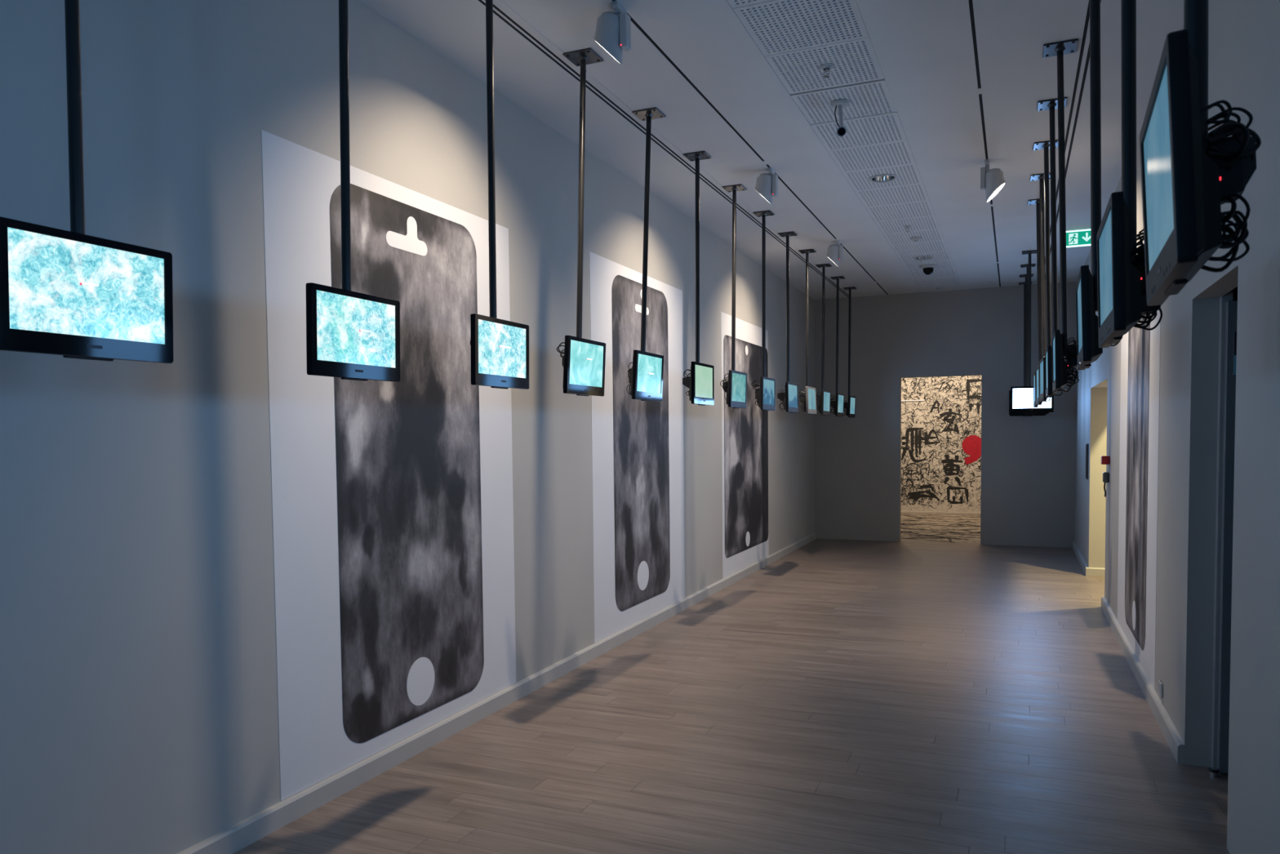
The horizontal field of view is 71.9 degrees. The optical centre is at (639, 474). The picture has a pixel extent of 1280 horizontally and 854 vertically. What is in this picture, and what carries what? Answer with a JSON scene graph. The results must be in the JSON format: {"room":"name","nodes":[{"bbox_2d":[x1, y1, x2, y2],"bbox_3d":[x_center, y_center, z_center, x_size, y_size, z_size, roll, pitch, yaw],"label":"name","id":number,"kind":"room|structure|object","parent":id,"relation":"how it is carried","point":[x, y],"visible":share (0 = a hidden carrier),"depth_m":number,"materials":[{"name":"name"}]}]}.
{"room":"museum","nodes":[
{"label":"museum","id":0,"kind":"room"},
{"bbox_2d":[0,0,814,853],"bbox_3d":[-1.003,-0.422,5.025,0.200,3.600,18.495,0,3,23],"label":"wall","id":1,"kind":"structure","parent":0,"point":[139,704],"depth_m":3.32,"materials":[{"name":"white paint"}]},
{"bbox_2d":[261,129,515,800],"bbox_3d":[-1.135,-0.058,4.460,0.005,2.736,1.875,0,3,23],"label":"poster","id":2,"kind":"object","parent":1,"relation":"attached to","point":[393,502],"visible":0.9,"depth_m":4.23,"materials":[{"name":"white paper"}]},
{"bbox_2d":[329,183,484,742],"bbox_3d":[-1.129,-0.058,4.471,0.001,2.575,1.151,0,3,23],"label":"print","id":3,"kind":"object","parent":2,"relation":"attached to","point":[408,470],"depth_m":4.42},
{"bbox_2d":[177,532,817,853],"bbox_3d":[-0.909,1.334,4.990,0.028,0.094,18.345,0,3,23],"label":"baseboard","id":4,"kind":"structure","parent":1,"relation":"attached to","point":[257,826],"depth_m":4.51,"materials":[{"name":"white wood"}]},
{"bbox_2d":[589,251,684,643],"bbox_3d":[0.028,-0.228,7.197,0.005,2.804,1.897,0,3,23],"label":"poster","id":5,"kind":"object","parent":1,"relation":"attached to","point":[637,455],"visible":0.88,"depth_m":7.01,"materials":[{"name":"white paper"}]},
{"bbox_2d":[612,275,670,610],"bbox_3d":[0.027,-0.255,7.191,0.001,2.581,1.156,0,3,23],"label":"print","id":6,"kind":"object","parent":5,"relation":"attached to","point":[641,428],"depth_m":7.09},
{"bbox_2d":[720,311,768,578],"bbox_3d":[1.211,-0.342,9.981,0.005,2.758,1.861,0,3,23],"label":"poster","id":7,"kind":"object","parent":1,"relation":"attached to","point":[744,431],"visible":0.81,"depth_m":9.89,"materials":[{"name":"white paper"}]},
{"bbox_2d":[233,513,1229,853],"bbox_3d":[2.170,1.333,6.213,9.160,0.082,23.000,0,3,23],"label":"floor","id":8,"kind":"structure","parent":0,"point":[836,696],"depth_m":4.60,"materials":[{"name":"brown wood"}]},
{"bbox_2d":[1208,767,1218,777],"bbox_3d":[2.638,1.368,4.059,0.040,0.036,0.040,0,3,23],"label":"door stop","id":9,"kind":"object","parent":8,"relation":"on","point":[1214,771],"visible":1,"depth_m":4.05,"materials":[{"name":"metal"}]},
{"bbox_2d":[358,0,1183,299],"bbox_3d":[0.672,-2.281,4.140,3.545,0.161,18.345,0,3,23],"label":"ceiling","id":10,"kind":"structure","parent":0,"point":[906,69],"depth_m":5.42,"materials":[{"name":"white paint"}]},
{"bbox_2d":[64,0,85,234],"bbox_3d":[-1.378,-1.258,2.155,0.164,1.661,0.164,0,3,23],"label":"pole","id":11,"kind":"object","parent":10,"relation":"hanging from","point":[72,7],"depth_m":2.16,"materials":[{"name":"metal"}]},
{"bbox_2d":[0,216,173,363],"bbox_3d":[-1.366,-0.435,2.175,0.060,0.300,0.445,2,4,23],"label":"television","id":12,"kind":"object","parent":11,"relation":"attached to","point":[68,294],"visible":1,"depth_m":2.14,"materials":[{"name":"black plastic"}]},
{"bbox_2d":[338,0,351,290],"bbox_3d":[-1.004,-1.302,3.034,0.164,1.662,0.164,0,3,23],"label":"pole","id":13,"kind":"object","parent":10,"relation":"hanging from","point":[343,4],"depth_m":3.02,"materials":[{"name":"metal"}]},
{"bbox_2d":[306,282,399,382],"bbox_3d":[-0.994,-0.478,3.050,0.060,0.300,0.445,2,3,23],"label":"television","id":14,"kind":"object","parent":13,"relation":"attached to","point":[353,335],"visible":1,"depth_m":3.01,"materials":[{"name":"black plastic"}]},
{"bbox_2d":[485,0,497,318],"bbox_3d":[-0.648,-1.349,3.872,0.164,1.650,0.164,0,3,23],"label":"pole","id":15,"kind":"object","parent":10,"relation":"hanging from","point":[489,3],"depth_m":3.85,"materials":[{"name":"metal"}]},
{"bbox_2d":[470,313,528,389],"bbox_3d":[-0.669,-0.533,3.905,0.155,0.300,0.445,2,3,23],"label":"television","id":16,"kind":"object","parent":15,"relation":"attached to","point":[500,348],"visible":1,"depth_m":3.85,"materials":[{"name":"black plastic"}]},
{"bbox_2d":[562,48,604,337],"bbox_3d":[-0.295,-1.391,4.703,0.164,1.649,0.180,0,3,23],"label":"pole","id":17,"kind":"object","parent":10,"relation":"hanging from","point":[581,58],"depth_m":4.68,"materials":[{"name":"metal"}]},
{"bbox_2d":[555,335,605,396],"bbox_3d":[-0.345,-0.573,4.727,0.155,0.300,0.445,0,3,23],"label":"television","id":18,"kind":"object","parent":17,"relation":"attached to","point":[584,360],"visible":1,"depth_m":4.67,"materials":[{"name":"black plastic"}]},
{"bbox_2d":[593,0,631,65],"bbox_3d":[-0.133,-2.062,4.153,0.174,0.270,0.132,0,3,23],"label":"track spotlight","id":19,"kind":"object","parent":10,"relation":"attached to","point":[613,29],"visible":1,"depth_m":4.10,"materials":[{"name":"white metal"}]},
{"bbox_2d":[631,107,666,351],"bbox_3d":[0.055,-1.431,5.526,0.164,1.649,0.214,0,3,23],"label":"pole","id":20,"kind":"object","parent":10,"relation":"hanging from","point":[647,114],"depth_m":5.51,"materials":[{"name":"metal"}]},
{"bbox_2d":[626,350,663,401],"bbox_3d":[-0.001,-0.613,5.533,0.153,0.300,0.445,0,3,23],"label":"television","id":21,"kind":"object","parent":20,"relation":"attached to","point":[646,374],"visible":1,"depth_m":5.48,"materials":[{"name":"black plastic"}]},
{"bbox_2d":[499,0,854,297],"bbox_3d":[-0.411,-2.209,4.604,0.005,0.003,18.345,0,3,23],"label":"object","id":22,"kind":"structure","parent":10,"relation":"attached to","point":[502,2],"depth_m":5.25,"materials":[{"name":"black metal"}]},
{"bbox_2d":[683,151,711,362],"bbox_3d":[0.421,-1.473,6.387,0.164,1.650,0.166,0,3,23],"label":"pole","id":23,"kind":"object","parent":10,"relation":"hanging from","point":[696,156],"depth_m":6.36,"materials":[{"name":"metal"}]},
{"bbox_2d":[682,361,714,405],"bbox_3d":[0.396,-0.655,6.407,0.151,0.300,0.445,1,3,23],"label":"television","id":24,"kind":"object","parent":23,"relation":"attached to","point":[700,384],"visible":1,"depth_m":6.36,"materials":[{"name":"green glass"}]},
{"bbox_2d":[721,184,746,370],"bbox_3d":[0.778,-1.515,7.226,0.164,1.650,0.164,0,3,23],"label":"pole","id":25,"kind":"object","parent":10,"relation":"hanging from","point":[735,188],"depth_m":7.20,"materials":[{"name":"metal"}]},
{"bbox_2d":[720,369,746,408],"bbox_3d":[0.741,-0.699,7.253,0.155,0.300,0.445,2,3,23],"label":"television","id":26,"kind":"object","parent":25,"relation":"attached to","point":[735,388],"visible":1,"depth_m":7.20,"materials":[{"name":"teal glass"}]},
{"bbox_2d":[752,210,774,377],"bbox_3d":[1.134,-1.556,8.065,0.164,1.650,0.164,0,3,23],"label":"pole","id":27,"kind":"object","parent":10,"relation":"hanging from","point":[765,213],"depth_m":8.04,"materials":[{"name":"metal"}]},
{"bbox_2d":[751,376,775,410],"bbox_3d":[1.111,-0.738,8.089,0.151,0.300,0.445,1,3,23],"label":"television","id":28,"kind":"object","parent":27,"relation":"attached to","point":[765,395],"visible":1,"depth_m":8.03,"materials":[{"name":"blue glass"}]},
{"bbox_2d":[754,167,777,204],"bbox_3d":[0.961,-2.189,6.728,0.174,0.270,0.132,0,3,23],"label":"track spotlight","id":29,"kind":"object","parent":10,"relation":"attached to","point":[766,184],"visible":1,"depth_m":6.67,"materials":[{"name":"white metal"}]},
{"bbox_2d":[777,231,797,382],"bbox_3d":[1.490,-1.597,8.904,0.164,1.651,0.164,0,3,23],"label":"pole","id":30,"kind":"object","parent":10,"relation":"hanging from","point":[787,234],"depth_m":8.89,"materials":[{"name":"metal"}]},
{"bbox_2d":[777,382,798,413],"bbox_3d":[1.481,-0.779,8.958,0.151,0.300,0.445,-1,2,23],"label":"television","id":31,"kind":"object","parent":30,"relation":"attached to","point":[789,397],"visible":1,"depth_m":8.91,"materials":[{"name":"blue glass"}]},
{"bbox_2d":[478,0,1101,297],"bbox_3d":[0.717,-2.212,4.124,2.645,0.018,18.345,0,3,23],"label":"ceiling tracks","id":32,"kind":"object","parent":10,"relation":"attached to","point":[971,3],"depth_m":5.39,"materials":[{"name":"black metal"}]},
{"bbox_2d":[798,248,816,386],"bbox_3d":[1.847,-1.638,9.742,0.164,1.652,0.164,0,3,23],"label":"pole","id":33,"kind":"object","parent":10,"relation":"hanging from","point":[807,251],"depth_m":9.73,"materials":[{"name":"metal"}]},
{"bbox_2d":[798,386,816,414],"bbox_3d":[1.835,-0.822,9.790,0.159,0.301,0.445,0,3,23],"label":"television","id":34,"kind":"object","parent":33,"relation":"attached to","point":[809,399],"visible":0.98,"depth_m":9.74,"materials":[{"name":"teal glass"}]},
{"bbox_2d":[815,263,831,390],"bbox_3d":[2.203,-1.681,10.581,0.164,1.650,0.164,0,3,23],"label":"pole","id":35,"kind":"object","parent":10,"relation":"hanging from","point":[823,266],"depth_m":10.56,"materials":[{"name":"metal"}]},
{"bbox_2d":[816,389,831,415],"bbox_3d":[2.171,-0.865,10.618,0.155,0.300,0.445,2,3,23],"label":"television","id":36,"kind":"object","parent":35,"relation":"attached to","point":[823,404],"visible":0.9,"depth_m":10.56,"materials":[{"name":"black plastic"}]},
{"bbox_2d":[818,63,834,77],"bbox_3d":[1.021,-2.209,4.835,0.079,0.055,0.079,0,3,23],"label":"sprinkler","id":37,"kind":"object","parent":10,"relation":"attached to","point":[825,67],"visible":1,"depth_m":4.83,"materials":[{"name":"white metal"}]},
{"bbox_2d":[826,240,843,266],"bbox_3d":[2.039,-2.315,9.265,0.174,0.270,0.132,0,3,23],"label":"track spotlight","id":38,"kind":"object","parent":10,"relation":"attached to","point":[834,251],"visible":1,"depth_m":9.21,"materials":[{"name":"white metal"}]},
{"bbox_2d":[830,275,844,393],"bbox_3d":[2.559,-1.722,11.419,0.164,1.649,0.164,0,3,23],"label":"pole","id":39,"kind":"object","parent":10,"relation":"hanging from","point":[838,277],"depth_m":11.40,"materials":[{"name":"metal"}]},
{"bbox_2d":[830,392,844,417],"bbox_3d":[2.534,-0.905,11.463,0.155,0.300,0.445,0,3,23],"label":"television","id":40,"kind":"object","parent":39,"relation":"attached to","point":[837,404],"visible":0.88,"depth_m":11.39,"materials":[{"name":"black plastic"}]},
{"bbox_2d":[830,99,849,137],"bbox_3d":[1.207,-2.144,5.349,0.116,0.234,0.174,0,3,23],"label":"camera","id":41,"kind":"object","parent":10,"relation":"attached to","point":[842,131],"visible":1,"depth_m":5.34,"materials":[{"name":"white plastic"}]},
{"bbox_2d":[843,286,857,396],"bbox_3d":[2.916,-1.764,12.258,0.164,1.649,0.164,0,3,23],"label":"pole","id":42,"kind":"object","parent":10,"relation":"hanging from","point":[850,289],"depth_m":12.24,"materials":[{"name":"metal"}]},
{"bbox_2d":[843,395,855,417],"bbox_3d":[2.892,-0.947,12.299,0.151,0.300,0.445,0,3,23],"label":"television","id":43,"kind":"object","parent":42,"relation":"attached to","point":[850,406],"visible":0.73,"depth_m":12.24,"materials":[{"name":"black plastic"}]},
{"bbox_2d":[868,173,897,182],"bbox_3d":[1.917,-2.390,6.964,0.224,0.113,0.224,0,3,23],"label":"recessed light","id":44,"kind":"object","parent":10,"relation":"in","point":[879,178],"visible":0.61,"depth_m":7.03,"materials":[{"name":"white metal"}]},
{"bbox_2d":[903,225,911,231],"bbox_3d":[2.606,-2.394,8.596,0.079,0.055,0.079,0,3,23],"label":"sprinkler","id":45,"kind":"object","parent":10,"relation":"attached to","point":[905,226],"visible":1,"depth_m":8.59,"materials":[{"name":"white metal"}]},
{"bbox_2d":[910,236,921,242],"bbox_3d":[2.847,-2.426,9.112,0.112,0.042,0.112,0,3,23],"label":"smoke detector","id":46,"kind":"object","parent":10,"relation":"attached to","point":[915,239],"visible":1,"depth_m":9.08,"materials":[{"name":"white plastic"}]},
{"bbox_2d":[913,255,933,260],"bbox_3d":[3.263,-2.547,10.147,0.224,0.113,0.224,0,3,23],"label":"recessed light","id":47,"kind":"object","parent":10,"relation":"in","point":[924,257],"visible":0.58,"depth_m":10.21,"materials":[{"name":"white metal"}]},
{"bbox_2d":[919,264,937,275],"bbox_3d":[3.480,-2.470,10.657,0.219,0.107,0.219,0,3,23],"label":"dome camera","id":48,"kind":"object","parent":10,"relation":"attached to","point":[928,269],"visible":1,"depth_m":10.61,"materials":[{"name":"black plastic"}]},
{"bbox_2d":[980,159,1005,202],"bbox_3d":[2.621,-2.182,6.555,0.174,0.305,0.132,0,3,23],"label":"track spotlight","id":49,"kind":"object","parent":10,"relation":"attached to","point":[992,180],"visible":1,"depth_m":6.52,"materials":[{"name":"white metal"}]},
{"bbox_2d":[1018,281,1031,386],"bbox_3d":[5.232,-1.771,11.992,0.179,1.659,0.164,0,3,23],"label":"pole","id":50,"kind":"object","parent":10,"relation":"hanging from","point":[1020,283],"depth_m":11.97,"materials":[{"name":"metal"}]},
{"bbox_2d":[1009,414,1045,416],"bbox_3d":[5.264,-0.949,11.996,0.445,0.300,0.060,0,4,23],"label":"television","id":51,"kind":"object","parent":50,"relation":"attached to","point":[1033,415],"visible":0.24,"depth_m":11.98,"materials":[{"name":"black plastic"}]},
{"bbox_2d":[1019,274,1033,386],"bbox_3d":[4.990,-1.743,11.411,0.170,1.659,0.164,0,3,23],"label":"pole","id":52,"kind":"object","parent":10,"relation":"hanging from","point":[1022,275],"depth_m":11.40,"materials":[{"name":"metal"}]},
{"bbox_2d":[1008,413,1046,415],"bbox_3d":[5.017,-0.920,11.416,0.445,0.300,0.060,0,4,23],"label":"television","id":53,"kind":"object","parent":52,"relation":"attached to","point":[1009,414],"visible":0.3,"depth_m":11.43,"materials":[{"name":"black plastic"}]},
{"bbox_2d":[1020,263,1035,386],"bbox_3d":[4.702,-1.708,10.719,0.164,1.659,0.164,0,3,23],"label":"pole","id":54,"kind":"object","parent":10,"relation":"hanging from","point":[1032,264],"depth_m":10.70,"materials":[{"name":"metal"}]},
{"bbox_2d":[1008,390,1048,414],"bbox_3d":[4.724,-0.886,10.727,0.445,0.300,0.060,0,4,23],"label":"television","id":55,"kind":"object","parent":54,"relation":"attached to","point":[1010,413],"visible":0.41,"depth_m":10.76,"materials":[{"name":"black plastic"}]},
{"bbox_2d":[1022,249,1036,386],"bbox_3d":[4.374,-1.669,9.914,0.172,1.659,0.164,0,3,23],"label":"pole","id":56,"kind":"object","parent":10,"relation":"hanging from","point":[1033,251],"depth_m":9.90,"materials":[{"name":"metal"}]},
{"bbox_2d":[1010,386,1053,413],"bbox_3d":[4.403,-0.846,9.919,0.445,0.300,0.060,0,4,23],"label":"television","id":57,"kind":"object","parent":56,"relation":"attached to","point":[1021,397],"visible":0.78,"depth_m":9.92,"materials":[{"name":"white glass"}]},
{"bbox_2d":[1027,198,1044,365],"bbox_3d":[3.482,-1.564,7.743,0.164,1.654,0.164,0,3,22],"label":"pole","id":58,"kind":"object","parent":10,"relation":"hanging from","point":[1033,202],"depth_m":7.72,"materials":[{"name":"metal"}]},
{"bbox_2d":[1033,371,1050,407],"bbox_3d":[3.545,-0.746,7.757,0.151,0.300,0.445,0,2,22],"label":"television","id":59,"kind":"object","parent":58,"relation":"attached to","point":[1034,374],"visible":0.22,"depth_m":7.76,"materials":[{"name":"black plastic"}]},
{"bbox_2d":[1029,173,1050,358],"bbox_3d":[3.172,-1.527,6.992,0.164,1.654,0.164,0,3,22],"label":"pole","id":60,"kind":"object","parent":10,"relation":"hanging from","point":[1040,177],"depth_m":6.96,"materials":[{"name":"metal"}]},
{"bbox_2d":[1035,365,1053,404],"bbox_3d":[3.234,-0.709,6.999,0.155,0.300,0.445,0,2,22],"label":"television","id":61,"kind":"object","parent":60,"relation":"attached to","point":[1037,402],"visible":0.16,"depth_m":7.02,"materials":[{"name":"black plastic"}]},
{"bbox_2d":[1032,139,1057,347],"bbox_3d":[2.854,-1.489,6.222,0.164,1.654,0.164,0,3,21],"label":"pole","id":62,"kind":"object","parent":10,"relation":"hanging from","point":[1045,145],"depth_m":6.19,"materials":[{"name":"metal"}]},
{"bbox_2d":[1039,356,1062,401],"bbox_3d":[2.908,-0.670,6.215,0.151,0.300,0.445,0,2,21],"label":"television","id":63,"kind":"object","parent":62,"relation":"attached to","point":[1042,397],"visible":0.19,"depth_m":6.17,"materials":[{"name":"black plastic"}]},
{"bbox_2d":[1036,97,1067,337],"bbox_3d":[2.535,-1.451,5.451,0.164,1.654,0.165,0,3,23],"label":"pole","id":64,"kind":"object","parent":10,"relation":"hanging from","point":[1047,104],"depth_m":5.42,"materials":[{"name":"metal"}]},
{"bbox_2d":[1044,345,1071,397],"bbox_3d":[2.586,-0.632,5.439,0.148,0.300,0.445,-1,2,23],"label":"television","id":65,"kind":"object","parent":64,"relation":"attached to","point":[1048,353],"visible":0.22,"depth_m":5.26,"materials":[{"name":"black plastic"}]},
{"bbox_2d":[1042,38,1078,359],"bbox_3d":[2.204,-1.412,4.650,0.164,1.654,0.190,1,3,23],"label":"pole","id":66,"kind":"object","parent":10,"relation":"hanging from","point":[1059,49],"depth_m":4.62,"materials":[{"name":"metal"}]},
{"bbox_2d":[1052,329,1079,391],"bbox_3d":[2.243,-0.591,4.630,0.145,0.303,0.445,-1,2,23],"label":"television","id":67,"kind":"object","parent":66,"relation":"attached to","point":[1060,374],"visible":0.91,"depth_m":4.58,"materials":[{"name":"black plastic"}]},
{"bbox_2d":[1066,229,1090,247],"bbox_3d":[4.404,-2.372,8.854,0.270,0.158,0.029,0,3,23],"label":"exit sign","id":68,"kind":"object","parent":10,"relation":"hanging from","point":[1074,238],"visible":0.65,"depth_m":8.85,"materials":[{"name":"green plastic"}]},
{"bbox_2d":[1089,0,1101,313],"bbox_3d":[1.478,-1.326,2.896,0.164,1.653,0.164,1,3,24],"label":"pole","id":69,"kind":"object","parent":10,"relation":"hanging from","point":[1095,5],"depth_m":2.88,"materials":[{"name":"metal"}]},
{"bbox_2d":[1075,265,1123,370],"bbox_3d":[1.525,-0.507,2.894,0.155,0.300,0.445,-1,2,24],"label":"television","id":70,"kind":"object","parent":69,"relation":"attached to","point":[1088,349],"visible":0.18,"depth_m":2.73,"materials":[{"name":"black plastic"}]},
{"bbox_2d":[1120,0,1137,262],"bbox_3d":[1.130,-1.285,2.067,0.164,1.654,0.164,1,3,24],"label":"pole","id":71,"kind":"object","parent":10,"relation":"hanging from","point":[1128,7],"depth_m":2.05,"materials":[{"name":"metal"}]},
{"bbox_2d":[1096,191,1162,347],"bbox_3d":[1.164,-0.464,2.065,0.154,0.304,0.445,-1,2,24],"label":"television","id":72,"kind":"object","parent":71,"relation":"attached to","point":[1121,282],"visible":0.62,"depth_m":1.93,"materials":[{"name":"black plastic"}]},
{"bbox_2d":[1183,0,1208,156],"bbox_3d":[0.796,-1.246,1.281,0.164,1.653,0.164,1,3,25],"label":"pole","id":73,"kind":"object","parent":10,"relation":"hanging from","point":[1196,12],"depth_m":1.29,"materials":[{"name":"metal"}]},
{"bbox_2d":[1139,28,1261,306],"bbox_3d":[0.834,-0.427,1.304,0.141,0.300,0.445,1,3,25],"label":"television","id":74,"kind":"object","parent":73,"relation":"attached to","point":[1184,189],"visible":0.98,"depth_m":1.24,"materials":[{"name":"black plastic"}]},
{"bbox_2d":[814,281,1076,547],"bbox_3d":[4.491,-0.822,12.648,3.950,3.600,0.150,0,3,23],"label":"wall","id":75,"kind":"structure","parent":0,"point":[1028,498],"depth_m":12.61,"materials":[{"name":"grey paint"}]},
{"bbox_2d":[1074,0,1279,853],"bbox_3d":[2.509,-0.388,3.453,0.405,3.600,18.345,0,3,23],"label":"wall","id":76,"kind":"structure","parent":0,"point":[1244,35],"depth_m":3.57,"materials":[{"name":"white paint"}]},
{"bbox_2d":[1071,541,1088,574],"bbox_3d":[5.416,1.003,10.883,0.028,0.094,2.538,0,3,23],"label":"baseboard","id":77,"kind":"structure","parent":76,"relation":"attached to","point":[1082,561],"depth_m":10.70,"materials":[{"name":"white wood"}]},
{"bbox_2d":[1085,443,1088,479],"bbox_3d":[5.045,-0.157,9.965,0.014,0.400,0.240,0,3,23],"label":"wall sign","id":78,"kind":"object","parent":76,"relation":"attached to","point":[1086,444],"visible":1,"depth_m":9.88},
{"bbox_2d":[1101,455,1110,464],"bbox_3d":[4.044,-0.129,7.673,0.064,0.072,0.090,0,3,23],"label":"fire alarm","id":79,"kind":"object","parent":76,"relation":"attached to","point":[1105,460],"visible":1,"depth_m":7.63,"materials":[{"name":"red plastic"}]},
{"bbox_2d":[1102,471,1109,497],"bbox_3d":[4.062,0.084,7.697,0.046,0.216,0.080,0,3,23],"label":"door release","id":80,"kind":"structure","parent":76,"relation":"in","point":[1105,474],"depth_m":7.66,"materials":[{"name":"grey plastic"}]},
{"bbox_2d":[1117,240,1160,688],"bbox_3d":[3.357,-0.183,5.977,0.005,2.754,2.030,0,3,23],"label":"poster","id":81,"kind":"object","parent":76,"relation":"attached to","point":[1140,348],"visible":0.81,"depth_m":5.76,"materials":[{"name":"white paper"}]},
{"bbox_2d":[1124,315,1150,649],"bbox_3d":[3.339,-0.183,5.938,0.001,2.550,1.115,0,3,23],"label":"print","id":82,"kind":"object","parent":81,"relation":"attached to","point":[1138,338],"depth_m":5.88},
{"bbox_2d":[1101,596,1184,764],"bbox_3d":[3.384,1.239,6.099,0.028,0.094,4.099,0,3,23],"label":"baseboard","id":83,"kind":"structure","parent":76,"relation":"attached to","point":[1173,739],"depth_m":5.16,"materials":[{"name":"white wood"}]},
{"bbox_2d":[1158,679,1163,697],"bbox_3d":[2.867,1.177,4.860,0.012,0.084,0.084,0,3,23],"label":"wall socket","id":84,"kind":"object","parent":76,"relation":"attached to","point":[1160,682],"visible":1,"depth_m":4.83,"materials":[{"name":"white plastic"}]},
{"bbox_2d":[1210,286,1237,768],"bbox_3d":[2.970,0.066,4.383,0.317,2.600,0.826,0,3,23],"label":"trim","id":85,"kind":"structure","parent":76,"relation":"attached to","point":[1228,296],"depth_m":4.08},
{"bbox_2d":[1216,300,1237,773],"bbox_3d":[3.070,0.298,3.848,0.900,2.158,0.087,0,3,23],"label":"open door","id":86,"kind":"structure","parent":76,"relation":"in","point":[1231,307],"depth_m":4.02,"materials":[{"name":"metal"}]},
{"bbox_3d":[5.249,-0.931,14.906,8.200,3.600,4.605,0,3,23],"label":"wall","id":87,"kind":"structure","parent":0,"visible":0},
{"bbox_2d":[901,511,980,515],"bbox_3d":[6.125,0.742,17.001,8.000,0.050,0.020,0,3,23],"label":"baseboard","id":88,"kind":"structure","parent":87,"relation":"attached to","point":[902,512],"depth_m":17.11,"materials":[{"name":"white wood"}]},
{"bbox_2d":[901,375,982,512],"bbox_3d":[5.843,-0.834,17.049,4.378,3.200,0.007,0,3,23],"label":"mural","id":89,"kind":"object","parent":87,"relation":"attached to","point":[941,433],"visible":0.31,"depth_m":17.07,"materials":[{"name":"paper"}]},
{"bbox_3d":[6.275,-0.483,8.040,2.940,3.300,2.085,0,3,23],"label":"wall","id":90,"kind":"structure","parent":0,"visible":0},
{"bbox_2d":[1085,567,1105,576],"bbox_3d":[6.363,1.073,9.089,3.173,0.094,0.028,0,3,23],"label":"baseboard","id":91,"kind":"structure","parent":90,"relation":"attached to","point":[1090,571],"depth_m":9.66,"materials":[{"name":"white wood"}]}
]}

